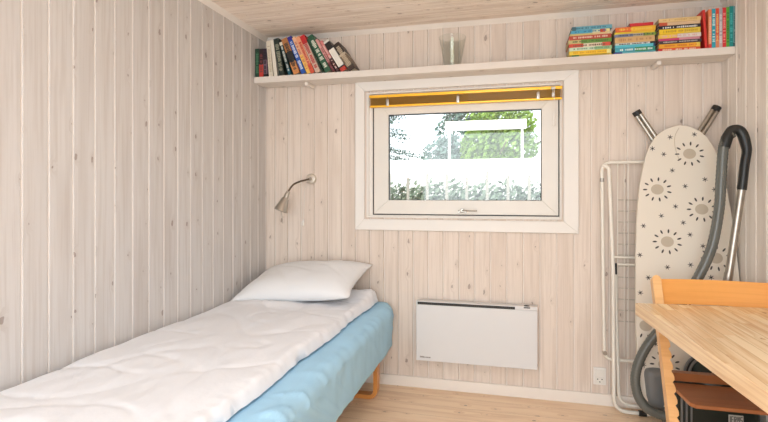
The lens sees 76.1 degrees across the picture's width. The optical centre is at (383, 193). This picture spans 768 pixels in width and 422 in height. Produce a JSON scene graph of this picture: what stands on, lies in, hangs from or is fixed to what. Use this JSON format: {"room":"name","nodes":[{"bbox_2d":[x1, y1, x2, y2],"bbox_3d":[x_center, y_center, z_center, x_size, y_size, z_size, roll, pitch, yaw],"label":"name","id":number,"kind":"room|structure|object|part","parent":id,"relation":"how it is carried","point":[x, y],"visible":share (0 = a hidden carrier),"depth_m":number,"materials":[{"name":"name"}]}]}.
{"room":"bedroom","nodes":[
{"label":"bedroom","id":0,"kind":"room"},
{"bbox_2d":[0,0,265,391],"bbox_3d":[-1.365,0.080,1.314,0.050,2.400,4.300,0,0,14],"label":"wall","id":1,"kind":"structure","parent":0,"point":[133,132],"depth_m":2.12,"materials":[{"name":"brown wood"}]},
{"bbox_2d":[198,0,267,41],"bbox_3d":[-1.328,-1.057,1.305,0.026,0.026,4.300,0,0,14],"label":"trim","id":2,"kind":"structure","parent":1,"relation":"attached to","point":[209,3],"depth_m":2.96,"materials":[{"name":"beige wood"}]},
{"bbox_2d":[211,0,702,37],"bbox_3d":[0.001,-1.095,0.969,2.768,0.050,4.300,0,0,14],"label":"ceiling","id":3,"kind":"structure","parent":0,"point":[271,18],"depth_m":2.86,"materials":[{"name":"brown wood"}]},
{"bbox_2d":[266,5,721,395],"bbox_3d":[0.534,0.080,3.078,2.868,2.400,0.050,0,0,14],"label":"wall","id":4,"kind":"structure","parent":0,"point":[309,131],"depth_m":3.00,"materials":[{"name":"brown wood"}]},
{"bbox_2d":[274,174,315,225],"bbox_3d":[-0.589,0.038,3.232,0.293,0.353,0.087,0,0,-43],"label":"wall lamp","id":5,"kind":"object","parent":4,"relation":"attached to","point":[282,205],"visible":1,"depth_m":3.17,"materials":[{"name":"silver"}]},
{"bbox_3d":[-0.662,0.052,3.159,0.093,0.147,0.087,0,0,14],"label":"lamp shade","id":6,"kind":"part","parent":5,"relation":"part of","materials":[{"name":"silver metal"}]},
{"bbox_3d":[-0.492,-0.101,3.301,0.074,0.074,0.018,0,0,14],"label":"wall plate","id":7,"kind":"part","parent":5,"relation":"part of","materials":[{"name":"beige metal"}]},
{"bbox_2d":[355,70,578,233],"bbox_3d":[0.485,-0.250,3.079,1.374,0.966,0.072,0,0,14],"label":"window","id":8,"kind":"structure","parent":4,"relation":"in","point":[379,204],"depth_m":3.05,"materials":[{"name":"white"}]},
{"bbox_2d":[369,86,562,125],"bbox_3d":[0.481,-0.521,3.053,1.189,0.242,0.044,0,0,14],"label":"blind","id":9,"kind":"object","parent":8,"relation":"attached to","point":[544,93],"visible":1,"depth_m":3.04,"materials":[{"name":"gold metal"}]},
{"bbox_3d":[0.483,-0.568,3.058,1.183,0.013,0.031,0,0,14],"label":"rail","id":10,"kind":"part","parent":9,"relation":"part of","materials":[{"name":"gold metal"}]},
{"bbox_3d":[0.493,-0.254,3.096,1.145,0.768,0.035,0,0,14],"label":"sash","id":11,"kind":"part","parent":8,"relation":"part of","materials":[{"name":"white"}]},
{"bbox_3d":[0.520,0.104,3.053,0.117,0.026,0.038,0,0,14],"label":"handle","id":12,"kind":"part","parent":8,"relation":"part of","materials":[{"name":"metal"}]},
{"bbox_2d":[416,299,537,369],"bbox_3d":[0.560,0.849,3.005,0.722,0.377,0.082,0,0,14],"label":"heater","id":13,"kind":"object","parent":4,"relation":"attached to","point":[461,332],"visible":1,"depth_m":2.96,"materials":[{"name":"white metal"}]},
{"bbox_2d":[441,304,510,308],"bbox_3d":[0.493,0.680,2.987,0.564,0.012,0.006,0,0,14],"label":"grille","id":14,"kind":"object","parent":13,"relation":"attached to","point":[443,306],"depth_m":2.97,"materials":[{"name":"grey metal"}]},
{"bbox_2d":[267,0,721,40],"bbox_3d":[0.525,-1.057,3.041,2.768,0.026,0.026,0,0,14],"label":"trim","id":15,"kind":"structure","parent":4,"relation":"attached to","point":[704,3],"depth_m":2.96,"materials":[{"name":"beige wood"}]},
{"bbox_2d":[254,46,735,88],"bbox_3d":[0.507,-0.737,2.971,2.766,0.062,0.169,0,0,14],"label":"wall shelf","id":16,"kind":"object","parent":4,"relation":"attached to","point":[655,59],"visible":1,"depth_m":2.86,"materials":[{"name":"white wood"}]},
{"bbox_2d":[255,49,258,76],"bbox_3d":[-0.817,-0.863,3.305,0.029,0.188,0.150,0,0,14],"label":"book","id":17,"kind":"object","parent":16,"relation":"on","point":[256,50],"visible":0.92,"depth_m":3.23,"materials":[{"name":"green paper"}]},
{"bbox_2d":[259,49,263,76],"bbox_3d":[-0.789,-0.862,3.298,0.027,0.186,0.150,0,0,14],"label":"book","id":18,"kind":"object","parent":16,"relation":"on","point":[261,72],"visible":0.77,"depth_m":3.23,"materials":[{"name":"red paper"}]},
{"bbox_2d":[263,48,268,76],"bbox_3d":[-0.761,-0.861,3.291,0.026,0.185,0.150,-1,0,14],"label":"book","id":19,"kind":"object","parent":16,"relation":"on","point":[265,58],"visible":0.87,"depth_m":3.22,"materials":[{"name":"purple paper"}]},
{"bbox_2d":[266,41,273,75],"bbox_3d":[-0.730,-0.885,3.284,0.048,0.234,0.150,0,0,14],"label":"book","id":20,"kind":"object","parent":16,"relation":"on","point":[269,54],"visible":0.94,"depth_m":3.21,"materials":[{"name":"beige paper"}]},
{"bbox_2d":[270,40,278,75],"bbox_3d":[-0.701,-0.888,3.276,0.052,0.239,0.150,0,0,14],"label":"book","id":21,"kind":"object","parent":16,"relation":"on","point":[274,60],"visible":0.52,"depth_m":3.20,"materials":[{"name":"beige paper"}]},
{"bbox_2d":[273,38,287,75],"bbox_3d":[-0.666,-0.892,3.268,0.077,0.247,0.150,0,0,14],"label":"book","id":22,"kind":"object","parent":16,"relation":"on","point":[282,69],"visible":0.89,"depth_m":3.20,"materials":[{"name":"grey paper"}]},
{"bbox_2d":[279,42,293,74],"bbox_3d":[-0.623,-0.879,3.256,0.084,0.221,0.150,0,0,14],"label":"book","id":23,"kind":"object","parent":16,"relation":"on","point":[288,67],"visible":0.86,"depth_m":3.19,"materials":[{"name":"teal paper"}]},
{"bbox_2d":[281,37,300,74],"bbox_3d":[-0.588,-0.893,3.248,0.128,0.248,0.150,0,0,14],"label":"book","id":24,"kind":"object","parent":16,"relation":"on","point":[293,63],"visible":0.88,"depth_m":3.17,"materials":[{"name":"orange paper"}]},
{"bbox_2d":[287,36,306,73],"bbox_3d":[-0.547,-0.896,3.237,0.131,0.255,0.150,0,0,14],"label":"book","id":25,"kind":"object","parent":16,"relation":"on","point":[292,45],"visible":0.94,"depth_m":3.17,"materials":[{"name":"blue paper"}]},
{"bbox_2d":[292,37,310,73],"bbox_3d":[-0.515,-0.893,3.229,0.128,0.249,0.150,0,0,14],"label":"book","id":26,"kind":"object","parent":16,"relation":"on","point":[293,38],"visible":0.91,"depth_m":3.16,"materials":[{"name":"orange paper"}]},
{"bbox_2d":[296,36,315,73],"bbox_3d":[-0.488,-0.893,3.223,0.130,0.250,0.150,0,0,14],"label":"book","id":27,"kind":"object","parent":16,"relation":"on","point":[298,39],"visible":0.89,"depth_m":3.15,"materials":[{"name":"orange paper"}]},
{"bbox_2d":[300,34,321,72],"bbox_3d":[-0.456,-0.897,3.214,0.144,0.257,0.150,0,0,14],"label":"book","id":28,"kind":"object","parent":16,"relation":"on","point":[303,37],"visible":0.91,"depth_m":3.14,"materials":[{"name":"beige paper"}]},
{"bbox_2d":[307,39,324,72],"bbox_3d":[-0.422,-0.881,3.206,0.118,0.225,0.150,0,0,14],"label":"book","id":29,"kind":"object","parent":16,"relation":"on","point":[310,45],"visible":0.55,"depth_m":3.13,"materials":[{"name":"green paper"}]},
{"bbox_2d":[307,34,331,72],"bbox_3d":[-0.397,-0.896,3.199,0.159,0.254,0.150,0,0,14],"label":"book","id":30,"kind":"object","parent":16,"relation":"on","point":[311,38],"visible":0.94,"depth_m":3.13,"materials":[{"name":"green paper"}]},
{"bbox_2d":[315,39,335,71],"bbox_3d":[-0.356,-0.880,3.189,0.134,0.223,0.150,0,0,14],"label":"book","id":31,"kind":"object","parent":16,"relation":"on","point":[330,64],"visible":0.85,"depth_m":3.12,"materials":[{"name":"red paper"}]},
{"bbox_2d":[320,41,340,71],"bbox_3d":[-0.329,-0.875,3.188,0.133,0.212,0.140,0,0,14],"label":"book","id":32,"kind":"object","parent":16,"relation":"on","point":[333,62],"visible":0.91,"depth_m":3.12,"materials":[{"name":"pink paper"}]},
{"bbox_2d":[323,39,347,71],"bbox_3d":[-0.294,-0.877,3.179,0.156,0.218,0.140,0,0,14],"label":"book","id":33,"kind":"object","parent":16,"relation":"on","point":[329,45],"visible":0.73,"depth_m":3.11,"materials":[{"name":"white paper"}]},
{"bbox_2d":[333,42,358,70],"bbox_3d":[-0.237,-0.867,3.164,0.150,0.196,0.140,0,0,14],"label":"book","id":34,"kind":"object","parent":16,"relation":"on","point":[340,49],"visible":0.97,"depth_m":3.10,"materials":[{"name":"brown paper"}]},
{"bbox_2d":[568,53,611,56],"bbox_3d":[1.167,-0.774,2.812,0.226,0.011,0.148,0,0,14],"label":"book","id":35,"kind":"object","parent":16,"relation":"on","point":[603,53],"visible":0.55,"depth_m":2.74,"materials":[{"name":"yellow paper"}]},
{"bbox_2d":[567,49,610,56],"bbox_3d":[1.167,-0.791,2.810,0.218,0.022,0.152,0,0,14],"label":"book","id":36,"kind":"object","parent":35,"relation":"on","point":[600,51],"visible":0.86,"depth_m":2.74,"materials":[{"name":"yellow paper"}]},
{"bbox_2d":[566,45,611,55],"bbox_3d":[1.168,-0.811,2.807,0.222,0.018,0.156,0,0,14],"label":"book","id":37,"kind":"object","parent":36,"relation":"on","point":[606,46],"visible":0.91,"depth_m":2.73,"materials":[{"name":"green paper"}]},
{"bbox_2d":[566,42,610,54],"bbox_3d":[1.166,-0.832,2.812,0.216,0.022,0.148,0,0,14],"label":"book","id":38,"kind":"object","parent":37,"relation":"on","point":[597,43],"visible":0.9,"depth_m":2.74,"materials":[{"name":"red paper"}]},
{"bbox_2d":[565,38,611,51],"bbox_3d":[1.165,-0.853,2.810,0.224,0.020,0.152,0,0,14],"label":"book","id":39,"kind":"object","parent":38,"relation":"on","point":[599,39],"visible":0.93,"depth_m":2.74,"materials":[{"name":"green paper"}]},
{"bbox_2d":[566,33,610,44],"bbox_3d":[1.165,-0.875,2.808,0.219,0.022,0.156,0,0,14],"label":"book","id":40,"kind":"object","parent":39,"relation":"on","point":[596,36],"visible":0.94,"depth_m":2.73,"materials":[{"name":"red paper"}]},
{"bbox_2d":[569,31,611,35],"bbox_3d":[1.171,-0.892,2.811,0.218,0.013,0.148,0,0,14],"label":"book","id":41,"kind":"object","parent":40,"relation":"on","point":[609,31],"visible":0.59,"depth_m":2.74,"materials":[{"name":"brown paper"}]},
{"bbox_2d":[570,28,609,33],"bbox_3d":[1.168,-0.907,2.809,0.202,0.016,0.152,0,0,14],"label":"book","id":42,"kind":"object","parent":41,"relation":"on","point":[606,29],"visible":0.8,"depth_m":2.73,"materials":[{"name":"blue paper"}]},
{"bbox_2d":[569,24,611,34],"bbox_3d":[1.175,-0.926,2.806,0.208,0.020,0.156,0,0,14],"label":"book","id":43,"kind":"object","parent":42,"relation":"on","point":[607,25],"visible":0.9,"depth_m":2.73,"materials":[{"name":"teal paper"}]},
{"bbox_2d":[614,50,654,53],"bbox_3d":[1.388,-0.774,2.756,0.206,0.011,0.148,0,0,14],"label":"book","id":44,"kind":"object","parent":16,"relation":"on","point":[649,50],"visible":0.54,"depth_m":2.68,"materials":[{"name":"blue paper"}]},
{"bbox_2d":[612,46,654,53],"bbox_3d":[1.389,-0.790,2.754,0.200,0.021,0.152,0,0,14],"label":"book","id":45,"kind":"object","parent":44,"relation":"on","point":[647,48],"visible":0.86,"depth_m":2.68,"materials":[{"name":"teal paper"}]},
{"bbox_2d":[611,43,654,52],"bbox_3d":[1.387,-0.809,2.752,0.202,0.015,0.156,0,0,14],"label":"book","id":46,"kind":"object","parent":45,"relation":"on","point":[646,44],"visible":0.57,"depth_m":2.68,"materials":[{"name":"teal paper"}]},
{"bbox_2d":[611,41,655,49],"bbox_3d":[1.392,-0.823,2.755,0.202,0.012,0.148,0,0,14],"label":"book","id":47,"kind":"object","parent":46,"relation":"on","point":[648,41],"visible":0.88,"depth_m":2.68,"materials":[{"name":"white paper"}]},
{"bbox_2d":[611,35,654,47],"bbox_3d":[1.387,-0.845,2.754,0.200,0.032,0.152,0,0,14],"label":"book","id":48,"kind":"object","parent":47,"relation":"on","point":[646,38],"visible":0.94,"depth_m":2.68,"materials":[{"name":"brown paper"}]},
{"bbox_2d":[611,32,655,41],"bbox_3d":[1.388,-0.869,2.752,0.208,0.014,0.156,0,0,14],"label":"book","id":49,"kind":"object","parent":48,"relation":"on","point":[647,33],"visible":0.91,"depth_m":2.68,"materials":[{"name":"blue paper"}]},
{"bbox_2d":[612,30,654,37],"bbox_3d":[1.388,-0.882,2.756,0.202,0.013,0.148,0,0,14],"label":"book","id":50,"kind":"object","parent":49,"relation":"on","point":[647,30],"visible":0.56,"depth_m":2.69,"materials":[{"name":"yellow paper"}]},
{"bbox_2d":[611,25,655,37],"bbox_3d":[1.391,-0.902,2.753,0.200,0.025,0.152,0,0,14],"label":"book","id":51,"kind":"object","parent":50,"relation":"on","point":[649,27],"visible":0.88,"depth_m":2.68,"materials":[{"name":"orange paper"}]},
{"bbox_2d":[627,22,652,26],"bbox_3d":[1.418,-0.923,2.744,0.119,0.016,0.156,0,0,14],"label":"book","id":52,"kind":"object","parent":51,"relation":"on","point":[645,23],"visible":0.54,"depth_m":2.67,"materials":[{"name":"red paper"}]},
{"bbox_2d":[657,46,699,50],"bbox_3d":[1.599,-0.776,2.703,0.202,0.016,0.148,0,0,14],"label":"book","id":53,"kind":"object","parent":16,"relation":"on","point":[696,47],"visible":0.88,"depth_m":2.63,"materials":[{"name":"red paper"}]},
{"bbox_2d":[655,42,699,50],"bbox_3d":[1.599,-0.796,2.700,0.198,0.022,0.152,0,0,14],"label":"book","id":54,"kind":"object","parent":53,"relation":"on","point":[691,44],"visible":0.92,"depth_m":2.63,"materials":[{"name":"orange paper"}]},
{"bbox_2d":[655,38,700,47],"bbox_3d":[1.600,-0.815,2.698,0.202,0.016,0.156,0,0,14],"label":"book","id":55,"kind":"object","parent":54,"relation":"on","point":[685,40],"visible":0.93,"depth_m":2.62,"materials":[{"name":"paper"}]},
{"bbox_2d":[655,36,699,44],"bbox_3d":[1.599,-0.831,2.703,0.198,0.014,0.148,0,0,14],"label":"book","id":56,"kind":"object","parent":55,"relation":"on","point":[696,37],"visible":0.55,"depth_m":2.63,"materials":[{"name":"pink paper"}]},
{"bbox_2d":[655,32,700,40],"bbox_3d":[1.600,-0.848,2.700,0.204,0.020,0.152,0,0,14],"label":"book","id":57,"kind":"object","parent":56,"relation":"on","point":[695,34],"visible":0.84,"depth_m":2.63,"materials":[{"name":"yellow paper"}]},
{"bbox_2d":[655,27,700,37],"bbox_3d":[1.599,-0.872,2.699,0.197,0.027,0.156,0,0,14],"label":"book","id":58,"kind":"object","parent":57,"relation":"on","point":[691,29],"visible":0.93,"depth_m":2.62,"materials":[{"name":"yellow paper"}]},
{"bbox_2d":[655,23,700,32],"bbox_3d":[1.601,-0.896,2.702,0.202,0.020,0.148,0,0,14],"label":"book","id":59,"kind":"object","parent":58,"relation":"on","point":[698,24],"visible":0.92,"depth_m":2.63,"materials":[{"name":"black paper"}]},
{"bbox_2d":[656,20,699,28],"bbox_3d":[1.600,-0.914,2.700,0.196,0.016,0.152,0,0,14],"label":"book","id":60,"kind":"object","parent":59,"relation":"on","point":[694,21],"visible":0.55,"depth_m":2.63,"materials":[{"name":"orange paper"}]},
{"bbox_2d":[654,16,700,25],"bbox_3d":[1.598,-0.933,2.699,0.202,0.020,0.156,0,0,14],"label":"book","id":61,"kind":"object","parent":60,"relation":"on","point":[693,18],"visible":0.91,"depth_m":2.63,"materials":[{"name":"brown paper"}]},
{"bbox_2d":[697,10,707,48],"bbox_3d":[1.716,-0.871,2.670,0.024,0.205,0.155,0,0,14],"label":"book","id":62,"kind":"object","parent":16,"relation":"on","point":[703,44],"visible":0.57,"depth_m":2.60,"materials":[{"name":"red paper"}]},
{"bbox_2d":[705,9,711,47],"bbox_3d":[1.738,-0.871,2.664,0.016,0.205,0.155,0,0,14],"label":"book","id":63,"kind":"object","parent":16,"relation":"on","point":[708,14],"visible":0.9,"depth_m":2.59,"materials":[{"name":"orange paper"}]},
{"bbox_2d":[712,9,715,47],"bbox_3d":[1.755,-0.872,2.660,0.018,0.207,0.155,0,0,14],"label":"book","id":64,"kind":"object","parent":16,"relation":"on","point":[713,10],"visible":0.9,"depth_m":2.58,"materials":[{"name":"teal paper"}]},
{"bbox_2d":[716,8,718,47],"bbox_3d":[1.771,-0.873,2.655,0.016,0.208,0.155,0,0,14],"label":"book","id":65,"kind":"object","parent":16,"relation":"on","point":[717,9],"visible":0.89,"depth_m":2.58,"materials":[{"name":"brown paper"}]},
{"bbox_2d":[719,8,722,46],"bbox_3d":[1.786,-0.872,2.652,0.016,0.206,0.155,0,0,14],"label":"book","id":66,"kind":"object","parent":16,"relation":"on","point":[720,9],"visible":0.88,"depth_m":2.58,"materials":[{"name":"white paper"}]},
{"bbox_2d":[723,7,725,46],"bbox_3d":[1.802,-0.873,2.648,0.016,0.209,0.155,0,0,14],"label":"book","id":67,"kind":"object","parent":16,"relation":"on","point":[724,8],"visible":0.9,"depth_m":2.57,"materials":[{"name":"red paper"}]},
{"bbox_2d":[726,7,728,46],"bbox_3d":[1.818,-0.874,2.644,0.014,0.210,0.155,0,0,14],"label":"book","id":68,"kind":"object","parent":16,"relation":"on","point":[727,8],"visible":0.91,"depth_m":2.57,"materials":[{"name":"green paper"}]},
{"bbox_2d":[729,6,732,46],"bbox_3d":[1.833,-0.875,2.640,0.017,0.213,0.155,0,0,14],"label":"book","id":69,"kind":"object","parent":16,"relation":"on","point":[730,7],"visible":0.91,"depth_m":2.56,"materials":[{"name":"teal paper"}]},
{"bbox_2d":[733,6,734,45],"bbox_3d":[1.849,-0.875,2.636,0.014,0.212,0.155,0,0,14],"label":"book","id":70,"kind":"object","parent":16,"relation":"on","point":[733,6],"visible":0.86,"depth_m":2.56,"materials":[{"name":"blue paper"}]},
{"bbox_3d":[0.418,-0.862,2.993,0.166,0.187,0.166,0,0,14],"label":"glass","id":71,"kind":"object","parent":16,"relation":"on","visible":0},
{"bbox_2d":[450,37,453,64],"bbox_3d":[0.416,-0.872,2.993,0.032,0.190,0.032,0,0,14],"label":"candle","id":72,"kind":"object","parent":71,"relation":"in","point":[452,39],"visible":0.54,"depth_m":2.98,"materials":[{"name":"white wax"}]},
{"bbox_2d":[365,373,639,408],"bbox_3d":[0.526,1.197,3.047,2.768,0.066,0.014,0,0,14],"label":"baseboard","id":73,"kind":"structure","parent":4,"relation":"attached to","point":[389,379],"depth_m":2.99,"materials":[{"name":"beige wood"}]},
{"bbox_2d":[593,367,605,384],"bbox_3d":[1.257,1.062,2.862,0.068,0.100,0.014,0,0,14],"label":"wall socket","id":74,"kind":"object","parent":4,"relation":"attached to","point":[599,374],"visible":1,"depth_m":2.86,"materials":[{"name":"white plastic"}]},
{"bbox_2d":[632,105,739,406],"bbox_3d":[1.585,0.299,2.603,0.494,1.572,0.297,0,0,14],"label":"ironing board","id":75,"kind":"object","parent":4,"relation":"attached to","point":[676,190],"visible":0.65,"depth_m":2.61,"materials":[{"name":"beige fabric"}]},
{"bbox_2d":[336,382,661,421],"bbox_3d":[0.007,1.260,0.993,2.868,0.060,4.350,0,0,14],"label":"floor","id":76,"kind":"structure","parent":0,"point":[392,403],"depth_m":2.81,"materials":[{"name":"brown wood"}]},
{"bbox_2d":[354,363,379,398],"bbox_3d":[-0.627,0.972,2.265,0.855,0.514,1.965,0,0,14],"label":"bed","id":77,"kind":"object","parent":76,"relation":"on","point":[376,374],"visible":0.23,"depth_m":2.94,"materials":[{"name":"orange wood"}]},
{"bbox_2d":[226,302,393,421],"bbox_3d":[-0.603,0.825,2.254,0.931,0.301,2.035,0,0,14],"label":"mattress","id":78,"kind":"object","parent":77,"relation":"on","point":[322,384],"visible":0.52,"depth_m":2.04,"materials":[{"name":"blue fabric"}]},
{"bbox_2d":[0,289,377,421],"bbox_3d":[-0.672,0.637,2.235,0.818,0.088,2.025,0,0,14],"label":"duvet","id":79,"kind":"object","parent":78,"relation":"on","point":[207,366],"visible":0.88,"depth_m":1.78,"materials":[{"name":"white fabric"}]},
{"bbox_2d":[230,260,372,301],"bbox_3d":[-0.490,0.533,3.041,0.751,0.225,0.497,0,0,15],"label":"pillow","id":80,"kind":"object","parent":79,"relation":"on","point":[296,281],"visible":0.99,"depth_m":2.88,"materials":[{"name":"white fabric"}]},
{"bbox_2d":[600,160,649,416],"bbox_3d":[1.470,0.520,2.736,0.490,1.420,0.084,0,0,14],"label":"drying rack","id":81,"kind":"object","parent":76,"relation":"on","point":[615,359],"visible":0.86,"depth_m":2.79,"materials":[{"name":"white metal"}]},
{"bbox_3d":[1.478,0.382,2.759,0.486,1.144,0.035,0,0,14],"label":"frame","id":82,"kind":"part","parent":81,"relation":"part of","materials":[{"name":"white metal"}]},
{"bbox_3d":[1.496,0.795,2.735,0.400,0.802,0.029,0,0,14],"label":"leg frame","id":83,"kind":"part","parent":81,"relation":"part of","materials":[{"name":"white metal"}]},
{"bbox_2d":[630,125,759,421],"bbox_3d":[1.510,0.447,2.443,0.544,1.565,0.371,0,0,14],"label":"vacuum cleaner","id":84,"kind":"object","parent":76,"relation":"on","point":[654,407],"visible":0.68,"depth_m":2.37,"materials":[{"name":"black plastic"}]},
{"bbox_3d":[1.591,0.895,2.359,0.214,0.210,0.097,0,0,14],"label":"motor","id":85,"kind":"part","parent":84,"relation":"part of","materials":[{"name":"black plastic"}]},
{"bbox_3d":[1.608,1.032,2.243,0.059,0.042,0.004,0,0,14],"label":"name plate","id":86,"kind":"part","parent":84,"relation":"part of","materials":[{"name":"beige"}]},
{"bbox_3d":[1.705,-0.177,2.370,0.119,0.318,0.052,0,0,14],"label":"handle","id":87,"kind":"part","parent":84,"relation":"part of","materials":[{"name":"black plastic"}]},
{"bbox_2d":[635,303,767,413],"bbox_3d":[1.252,0.860,1.503,0.578,0.740,1.387,0,0,14],"label":"dining table","id":88,"kind":"object","parent":76,"relation":"on","point":[730,342],"visible":1,"depth_m":1.70,"materials":[{"name":"brown wood"}]},
{"bbox_2d":[650,275,767,421],"bbox_3d":[1.449,0.803,2.063,0.495,0.854,0.490,0,0,14],"label":"wooden chair","id":89,"kind":"object","parent":76,"relation":"on","point":[664,291],"visible":0.91,"depth_m":2.17,"materials":[{"name":"brown wood"}]},
{"bbox_3d":[1.230,0.802,2.125,0.040,0.852,0.412,0,0,14],"label":"post","id":90,"kind":"part","parent":89,"relation":"part of","materials":[{"name":"brown wood"}]},
{"bbox_3d":[1.478,0.812,2.154,0.452,0.036,0.040,0,0,14],"label":"rail","id":91,"kind":"part","parent":89,"relation":"part of","materials":[{"name":"brown wood"}]},
{"bbox_3d":[1.506,0.455,2.255,0.448,0.110,0.090,0,0,14],"label":"backrest","id":92,"kind":"part","parent":89,"relation":"part of","materials":[{"name":"brown wood"}]},
{"bbox_3d":[1.440,0.834,1.990,0.440,0.016,0.236,0,0,14],"label":"seat","id":93,"kind":"part","parent":89,"relation":"part of","materials":[{"name":"brown wood"}]},
{"bbox_2d":[722,0,767,421],"bbox_3d":[1.367,0.080,0.624,0.050,2.400,4.300,0,0,14],"label":"wall","id":94,"kind":"structure","parent":0,"point":[744,73],"depth_m":2.40,"materials":[{"name":"brown wood"}]},
{"label":"outside","id":95,"kind":"structure","parent":0,"visible":0},
{"bbox_3d":[5.312,1.530,19.482,48.000,0.100,33.800,0,0,14],"label":"ground","id":96,"kind":"structure","parent":95,"visible":0},
{"bbox_2d":[390,116,424,160],"bbox_3d":[-0.251,-0.970,11.164,3.240,4.900,3.476,0,0,34],"label":"spruce tree","id":97,"kind":"object","parent":96,"relation":"on","point":[405,152],"visible":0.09,"depth_m":10.97,"materials":[{"name":"green plant"}]},
{"bbox_2d":[407,178,409,199],"bbox_3d":[0.385,0.605,7.855,0.044,1.750,0.024,0,0,14],"label":"picket","id":98,"kind":"object","parent":96,"relation":"on","point":[408,179],"visible":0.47,"depth_m":7.84,"materials":[{"name":"grey wood"}]},
{"bbox_2d":[426,172,428,199],"bbox_3d":[0.686,0.566,7.779,0.044,1.829,0.024,0,0,14],"label":"picket","id":99,"kind":"object","parent":96,"relation":"on","point":[427,174],"visible":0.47,"depth_m":7.77,"materials":[{"name":"grey wood"}]},
{"bbox_2d":[445,173,447,199],"bbox_3d":[0.986,0.574,7.703,0.044,1.811,0.024,0,0,14],"label":"picket","id":100,"kind":"object","parent":96,"relation":"on","point":[446,175],"visible":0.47,"depth_m":7.69,"materials":[{"name":"grey wood"}]},
{"bbox_2d":[419,113,499,159],"bbox_3d":[2.126,-0.687,13.293,2.271,4.342,1.696,0,0,-26],"label":"leafy tree","id":101,"kind":"object","parent":96,"relation":"on","point":[441,143],"visible":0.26,"depth_m":13.09,"materials":[{"name":"green plant"}]},
{"bbox_2d":[390,158,539,199],"bbox_3d":[2.103,0.425,8.818,11.000,2.110,0.150,0,0,14],"label":"wall","id":102,"kind":"structure","parent":96,"relation":"on","point":[518,169],"depth_m":8.89,"materials":[{"name":"white paint"}]},
{"bbox_2d":[391,177,539,199],"bbox_3d":[1.154,0.570,8.056,5.198,1.730,0.749,0,0,14],"label":"hedge","id":103,"kind":"object","parent":96,"relation":"on","point":[495,194],"visible":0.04,"depth_m":7.95,"materials":[{"name":"green plant"}]},
{"bbox_2d":[465,177,467,199],"bbox_3d":[1.287,0.602,7.627,0.044,1.756,0.024,0,0,14],"label":"picket","id":104,"kind":"object","parent":96,"relation":"on","point":[466,178],"visible":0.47,"depth_m":7.62,"materials":[{"name":"grey wood"}]},
{"bbox_2d":[445,119,526,159],"bbox_3d":[1.956,0.030,9.500,1.540,2.900,0.100,0,0,14],"label":"pergola","id":105,"kind":"object","parent":96,"relation":"on","point":[521,124],"visible":0.56,"depth_m":9.45,"materials":[{"name":"white paint"}]},
{"bbox_3d":[1.287,0.120,9.669,0.044,2.720,0.060,0,0,14],"label":"post","id":106,"kind":"part","parent":105,"relation":"part of","materials":[{"name":"white paint"}]},
{"bbox_3d":[2.625,0.120,9.331,0.044,2.720,0.060,0,0,14],"label":"post","id":107,"kind":"part","parent":105,"relation":"part of","materials":[{"name":"white paint"}]},
{"bbox_2d":[486,171,488,199],"bbox_3d":[1.587,0.556,7.551,0.044,1.847,0.024,0,0,14],"label":"picket","id":108,"kind":"object","parent":96,"relation":"on","point":[487,172],"visible":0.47,"depth_m":7.54,"materials":[{"name":"grey wood"}]},
{"bbox_2d":[459,111,539,158],"bbox_3d":[2.627,-0.342,11.219,1.831,3.654,1.492,0,0,-11],"label":"bush","id":109,"kind":"object","parent":96,"relation":"on","point":[496,144],"visible":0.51,"depth_m":10.85,"materials":[{"name":"green plant"}]},
{"bbox_2d":[507,175,508,199],"bbox_3d":[1.888,0.590,7.475,0.044,1.781,0.024,0,0,14],"label":"picket","id":110,"kind":"object","parent":96,"relation":"on","point":[507,175],"visible":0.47,"depth_m":7.46,"materials":[{"name":"grey wood"}]},
{"bbox_2d":[528,175,530,199],"bbox_3d":[2.188,0.591,7.399,0.044,1.778,0.024,0,0,14],"label":"picket","id":111,"kind":"object","parent":96,"relation":"on","point":[529,176],"visible":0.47,"depth_m":7.39,"materials":[{"name":"grey wood"}]}
]}

